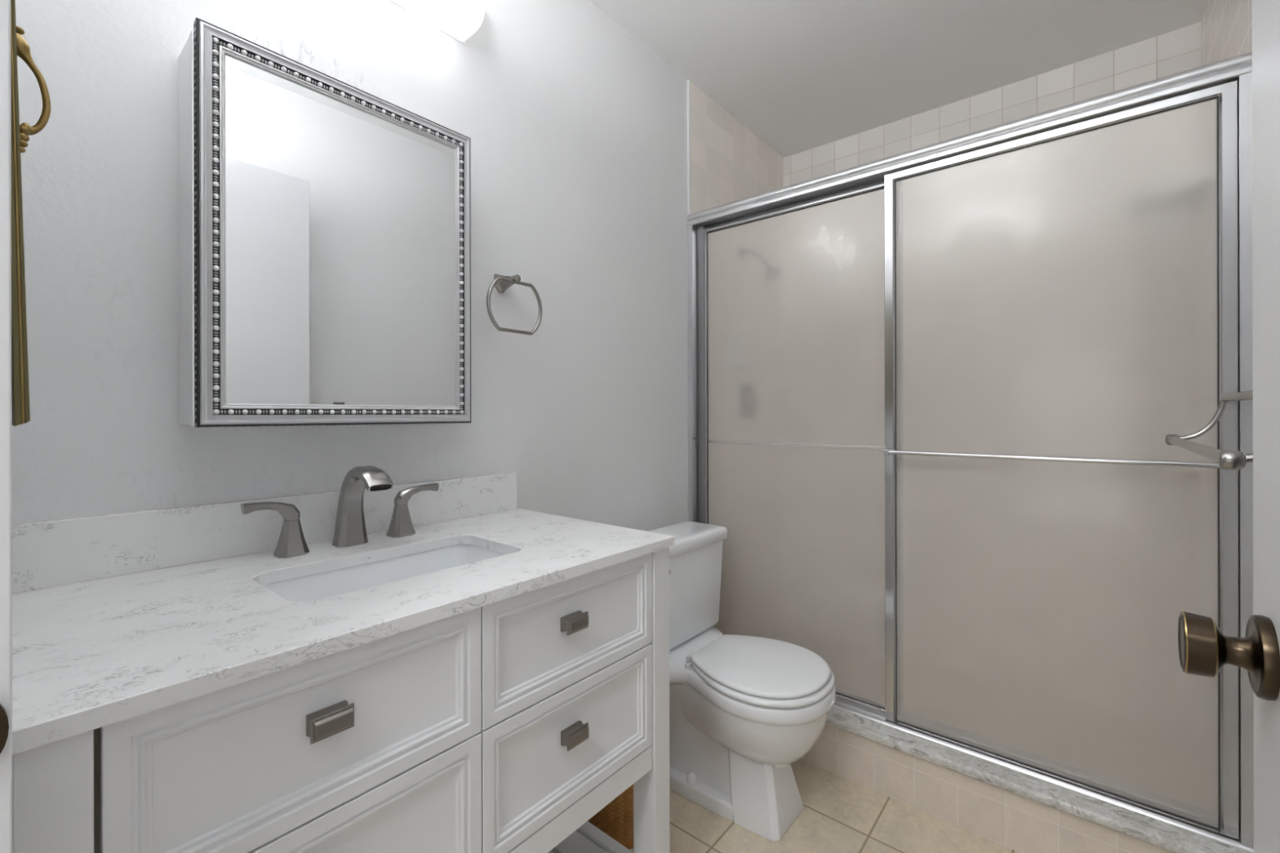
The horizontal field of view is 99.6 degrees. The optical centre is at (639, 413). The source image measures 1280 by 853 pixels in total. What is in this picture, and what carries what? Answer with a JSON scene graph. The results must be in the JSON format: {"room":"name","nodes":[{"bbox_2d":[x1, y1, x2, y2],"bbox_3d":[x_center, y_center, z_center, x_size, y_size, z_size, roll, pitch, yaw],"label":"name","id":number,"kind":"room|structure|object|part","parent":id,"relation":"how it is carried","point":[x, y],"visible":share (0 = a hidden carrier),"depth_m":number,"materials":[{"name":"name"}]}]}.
{"room":"bathroom","nodes":[
{"label":"bathroom","id":0,"kind":"room"},
{"bbox_2d":[11,0,783,531],"bbox_3d":[-0.144,-0.091,1.806,0.104,2.440,2.823,0,0,40],"label":"wall","id":1,"kind":"structure","parent":0,"point":[577,130],"depth_m":1.35,"materials":[{"name":"grey paint"}]},
{"bbox_2d":[12,472,516,593],"bbox_3d":[-0.636,0.211,1.128,0.020,0.098,0.916,0,0,40],"label":"backsplash","id":2,"kind":"structure","parent":1,"relation":"attached to","point":[48,553],"depth_m":0.94,"materials":[{"name":"white stone"}]},
{"bbox_2d":[177,17,471,427],"bbox_3d":[-0.596,-0.307,1.094,0.126,0.660,0.505,0,0,40],"label":"medicine cabinet","id":3,"kind":"object","parent":1,"relation":"attached to","point":[325,221],"visible":1,"depth_m":1.00,"materials":[{"name":"silver metal"}]},
{"bbox_3d":[-0.721,-0.297,0.871,0.016,0.634,0.002,0,0,40],"label":"hinge rail","id":4,"kind":"part","parent":3,"relation":"part of","materials":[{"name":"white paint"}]},
{"bbox_2d":[225,55,454,405],"bbox_3d":[-0.556,-0.307,1.063,0.006,0.585,0.426,0,0,40],"label":"mirror glass","id":5,"kind":"object","parent":3,"relation":"attached to","point":[340,207],"depth_m":1.02,"materials":[{"name":"silver mirror"}]},
{"bbox_2d":[389,0,484,44],"bbox_3d":[-0.608,-1.000,1.109,0.093,0.124,0.620,0,0,40],"label":"vanity light","id":6,"kind":"object","parent":1,"relation":"attached to","point":[460,20],"visible":1,"depth_m":1.29,"materials":[{"name":"white"}]},
{"bbox_2d":[486,274,542,335],"bbox_3d":[-0.345,-0.292,1.440,0.066,0.159,0.178,0,0,40],"label":"towel ring","id":7,"kind":"object","parent":1,"relation":"attached to","point":[501,283],"visible":1,"depth_m":1.43,"materials":[{"name":"silver metal"}]},
{"bbox_3d":[-0.330,-0.355,1.427,0.027,0.019,0.019,0,0,40],"label":"post","id":8,"kind":"part","parent":7,"relation":"part of","materials":[{"name":"silver metal"}]},
{"bbox_2d":[687,80,689,320],"bbox_3d":[0.193,-0.092,2.127,0.008,2.440,0.009,0,0,40],"label":"trim","id":9,"kind":"structure","parent":1,"relation":"attached to","point":[688,81],"depth_m":2.12,"materials":[{"name":"white paint"}]},
{"bbox_2d":[800,723,1173,852],"bbox_3d":[0.773,1.052,1.651,1.497,0.150,0.140,0,0,40],"label":"shower curb","id":10,"kind":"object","parent":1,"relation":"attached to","point":[1020,824],"depth_m":1.47,"materials":[{"name":"beige tile"}]},
{"bbox_2d":[826,706,1253,852],"bbox_3d":[0.773,0.963,1.651,1.495,0.028,0.169,0,0,40],"label":"sill","id":11,"kind":"structure","parent":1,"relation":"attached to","point":[1155,832],"depth_m":1.37,"materials":[{"name":"grey stone"}]},
{"bbox_2d":[687,52,1253,852],"bbox_3d":[0.786,0.082,1.669,1.496,1.732,0.083,0,0,40],"label":"shower door frame","id":12,"kind":"structure","parent":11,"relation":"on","point":[1239,68],"depth_m":1.33,"materials":[{"name":"silver metal"}]},
{"bbox_2d":[705,179,884,711],"bbox_3d":[0.534,0.105,1.915,0.740,1.678,0.040,0,0,40],"label":"sliding shower door","id":13,"kind":"structure","parent":12,"relation":"attached to","point":[794,293],"depth_m":1.87,"materials":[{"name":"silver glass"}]},
{"bbox_2d":[882,80,1239,841],"bbox_3d":[1.029,0.105,1.420,0.738,1.681,0.060,0,0,40],"label":"sliding shower door","id":14,"kind":"structure","parent":12,"relation":"attached to","point":[1060,304],"depth_m":1.38,"materials":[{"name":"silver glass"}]},
{"bbox_2d":[628,759,1020,852],"bbox_3d":[0.254,1.153,0.455,3.400,0.050,4.420,0,0,40],"label":"floor","id":15,"kind":"structure","parent":0,"point":[839,814],"depth_m":1.47,"materials":[{"name":"beige tile"}]},
{"bbox_2d":[12,547,670,852],"bbox_3d":[-0.428,0.705,0.963,0.545,0.850,0.906,0,0,40],"label":"bathroom vanity","id":16,"kind":"object","parent":15,"relation":"on","point":[505,726],"visible":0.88,"depth_m":0.72,"materials":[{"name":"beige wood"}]},
{"bbox_3d":[-0.526,0.705,0.485,0.058,0.850,0.048,0,0,40],"label":"leg","id":17,"kind":"part","parent":16,"relation":"part of","materials":[{"name":"white paint"}]},
{"bbox_3d":[-0.368,0.375,0.649,0.020,0.185,0.397,0,0,40],"label":"drawer","id":18,"kind":"part","parent":16,"relation":"part of","materials":[{"name":"white paint"}]},
{"bbox_3d":[-0.364,0.361,0.636,0.026,0.028,0.047,0,0,40],"label":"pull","id":19,"kind":"part","parent":16,"relation":"part of","materials":[{"name":"grey metal"}]},
{"bbox_2d":[12,508,675,755],"bbox_3d":[-0.432,0.270,0.964,0.542,0.020,0.927,0,0,40],"label":"countertop","id":20,"kind":"structure","parent":16,"relation":"on","point":[88,655],"depth_m":0.71,"materials":[{"name":"white stone"}]},
{"bbox_2d":[240,465,439,558],"bbox_3d":[-0.536,0.180,1.045,0.162,0.160,0.364,0,0,40],"label":"bathroom faucet","id":21,"kind":"object","parent":20,"relation":"on","point":[350,530],"visible":1,"depth_m":1.06,"materials":[{"name":"silver metal"}]},
{"bbox_3d":[-0.664,0.175,0.974,0.024,0.038,0.091,0,0,35],"label":"lever","id":22,"kind":"part","parent":21,"relation":"part of","materials":[{"name":"silver metal"}]},
{"bbox_3d":[-0.645,0.227,1.001,0.047,0.067,0.051,0,0,40],"label":"handle","id":23,"kind":"part","parent":21,"relation":"part of","materials":[{"name":"silver metal"}]},
{"bbox_3d":[-0.535,0.180,1.046,0.162,0.160,0.058,0,0,40],"label":"spout","id":24,"kind":"part","parent":21,"relation":"part of","materials":[{"name":"silver metal"}]},
{"bbox_3d":[-0.513,0.227,1.162,0.047,0.067,0.051,0,0,40],"label":"handle","id":25,"kind":"part","parent":21,"relation":"part of","materials":[{"name":"silver metal"}]},
{"bbox_3d":[-0.490,0.174,1.185,0.024,0.038,0.091,0,0,45],"label":"lever","id":26,"kind":"part","parent":21,"relation":"part of","materials":[{"name":"silver metal"}]},
{"bbox_2d":[262,544,506,602],"bbox_3d":[-0.424,0.347,0.955,0.242,0.134,0.421,0,0,40],"label":"sink basin","id":27,"kind":"object","parent":20,"relation":"in","point":[321,585],"visible":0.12,"depth_m":1.03,"materials":[{"name":"white ceramic"}]},
{"bbox_3d":[-0.368,0.572,0.649,0.020,0.204,0.397,0,0,40],"label":"drawer","id":28,"kind":"part","parent":16,"relation":"part of","materials":[{"name":"white paint"}]},
{"bbox_3d":[-0.110,0.572,0.956,0.020,0.204,0.399,0,0,40],"label":"drawer","id":29,"kind":"part","parent":16,"relation":"part of","materials":[{"name":"white paint"}]},
{"bbox_3d":[-0.111,0.374,0.956,0.020,0.185,0.399,0,0,40],"label":"drawer","id":30,"kind":"part","parent":16,"relation":"part of","materials":[{"name":"white paint"}]},
{"bbox_3d":[-0.112,0.361,0.936,0.026,0.028,0.048,0,0,40],"label":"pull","id":31,"kind":"part","parent":16,"relation":"part of","materials":[{"name":"grey metal"}]},
{"bbox_3d":[-0.112,0.556,0.936,0.026,0.028,0.048,0,0,40],"label":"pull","id":32,"kind":"part","parent":16,"relation":"part of","materials":[{"name":"grey metal"}]},
{"bbox_3d":[-0.238,0.701,0.805,0.020,0.047,0.796,0,0,40],"label":"rail","id":33,"kind":"part","parent":16,"relation":"part of","materials":[{"name":"white paint"}]},
{"bbox_2d":[547,821,633,852],"bbox_3d":[-0.424,1.000,0.959,0.494,0.050,0.898,0,0,40],"label":"shelf","id":34,"kind":"object","parent":16,"relation":"attached to","point":[587,838],"depth_m":1.23,"materials":[{"name":"white paint"}]},
{"bbox_2d":[587,783,633,848],"bbox_3d":[-0.058,0.991,1.492,0.230,0.277,0.230,0,0,40],"label":"basket","id":35,"kind":"object","parent":34,"relation":"on","point":[615,820],"visible":0.03,"depth_m":1.40,"materials":[{"name":"brown wicker"}]},
{"bbox_3d":[0.024,0.704,1.141,0.058,0.850,0.052,0,0,40],"label":"leg","id":36,"kind":"part","parent":16,"relation":"part of","materials":[{"name":"white paint"}]},
{"bbox_2d":[647,520,835,841],"bbox_3d":[0.255,0.761,1.621,0.636,0.734,0.500,0,0,40],"label":"toilet","id":37,"kind":"object","parent":15,"relation":"on","point":[744,708],"visible":0.86,"depth_m":1.52,"materials":[{"name":"white ceramic"}]},
{"bbox_3d":[0.082,0.415,1.766,0.186,0.042,0.500,0,0,40],"label":"tank lid","id":38,"kind":"part","parent":37,"relation":"part of","materials":[{"name":"white ceramic"}]},
{"bbox_3d":[0.079,0.587,1.769,0.174,0.300,0.482,0,0,40],"label":"tank","id":39,"kind":"part","parent":37,"relation":"part of","materials":[{"name":"white ceramic"}]},
{"bbox_3d":[0.349,0.711,1.543,0.365,0.017,0.346,0,0,40],"label":"lid","id":40,"kind":"part","parent":37,"relation":"part of","materials":[{"name":"white plastic"}]},
{"bbox_3d":[0.355,0.730,1.538,0.369,0.017,0.362,0,0,40],"label":"seat","id":41,"kind":"part","parent":37,"relation":"part of","materials":[{"name":"white plastic"}]},
{"bbox_2d":[589,0,1206,158],"bbox_3d":[0.248,-1.342,0.455,3.400,0.060,4.420,0,0,40],"label":"ceiling","id":42,"kind":"structure","parent":0,"point":[801,76],"depth_m":1.93,"materials":[{"name":"paint"}]},
{"bbox_2d":[783,22,1200,186],"bbox_3d":[1.384,-0.094,2.302,1.601,2.440,0.100,0,0,40],"label":"wall","id":43,"kind":"structure","parent":0,"point":[1179,51],"depth_m":2.15,"materials":[{"name":"beige tile"}]},
{"bbox_2d":[1200,0,1252,66],"bbox_3d":[1.654,-0.095,1.459,0.104,2.440,0.844,0,0,40],"label":"wall","id":44,"kind":"structure","parent":0,"point":[1226,25],"depth_m":1.48,"materials":[{"name":"beige tile"}]},
{"bbox_3d":[-0.401,-0.090,0.255,1.505,2.440,0.116,0,0,40],"label":"wall","id":45,"kind":"structure","parent":0,"visible":0},
{"bbox_2d":[0,703,8,753],"bbox_3d":[-0.451,0.215,0.353,0.005,0.060,0.051,0,0,40],"label":"strike plate","id":46,"kind":"object","parent":45,"relation":"attached to","point":[4,724],"visible":1,"depth_m":0.37,"materials":[{"name":"gold metal"}]},
{"bbox_2d":[0,0,12,852],"bbox_3d":[-0.505,0.080,0.347,0.070,2.100,0.132,0,0,40],"label":"trim","id":47,"kind":"structure","parent":45,"relation":"attached to","point":[6,503],"depth_m":0.37,"materials":[{"name":"white paint"}]},
{"bbox_2d":[10,0,50,426],"bbox_3d":[-0.712,-0.338,0.623,0.190,0.702,0.040,0,0,40],"label":"wall ornament","id":48,"kind":"object","parent":45,"relation":"attached to","point":[20,410],"visible":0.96,"depth_m":0.56,"materials":[{"name":"gold metal"}]},
{"bbox_3d":[-0.718,-0.338,0.615,0.190,0.702,0.015,0,0,40],"label":"frame","id":49,"kind":"part","parent":48,"relation":"part of","materials":[{"name":"gold metal"}]},
{"bbox_3d":[-0.717,-0.339,0.617,0.190,0.701,0.015,0,0,40],"label":"frame","id":50,"kind":"part","parent":48,"relation":"part of","materials":[{"name":"gold metal"}]},
{"bbox_3d":[-0.674,-0.355,0.597,0.017,0.136,0.032,0,0,40],"label":"handle","id":51,"kind":"part","parent":48,"relation":"part of","materials":[{"name":"gold metal"}]},
{"bbox_2d":[1177,0,1279,852],"bbox_3d":[0.342,0.104,0.239,0.090,2.023,0.765,0,0,40],"label":"door","id":52,"kind":"structure","parent":45,"relation":"in","point":[1204,650],"depth_m":0.48,"materials":[{"name":"white paint"}]},
{"bbox_3d":[0.781,-0.093,0.414,0.100,2.440,1.878,0,0,40],"label":"wall","id":53,"kind":"structure","parent":0,"visible":0},
{"bbox_2d":[1164,390,1253,469],"bbox_3d":[0.967,0.005,0.844,0.166,0.121,0.679,0,0,40],"label":"double towel bar","id":54,"kind":"object","parent":53,"relation":"attached to","point":[1227,460],"visible":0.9,"depth_m":0.88,"materials":[{"name":"silver metal"}]},
{"bbox_3d":[1.171,0.009,1.087,0.147,0.099,0.017,0,0,40],"label":"arm","id":55,"kind":"part","parent":54,"relation":"part of","materials":[{"name":"silver metal"}]},
{"bbox_3d":[0.763,0.010,0.600,0.147,0.099,0.017,0,0,40],"label":"arm","id":56,"kind":"part","parent":54,"relation":"part of","materials":[{"name":"silver metal"}]}
]}

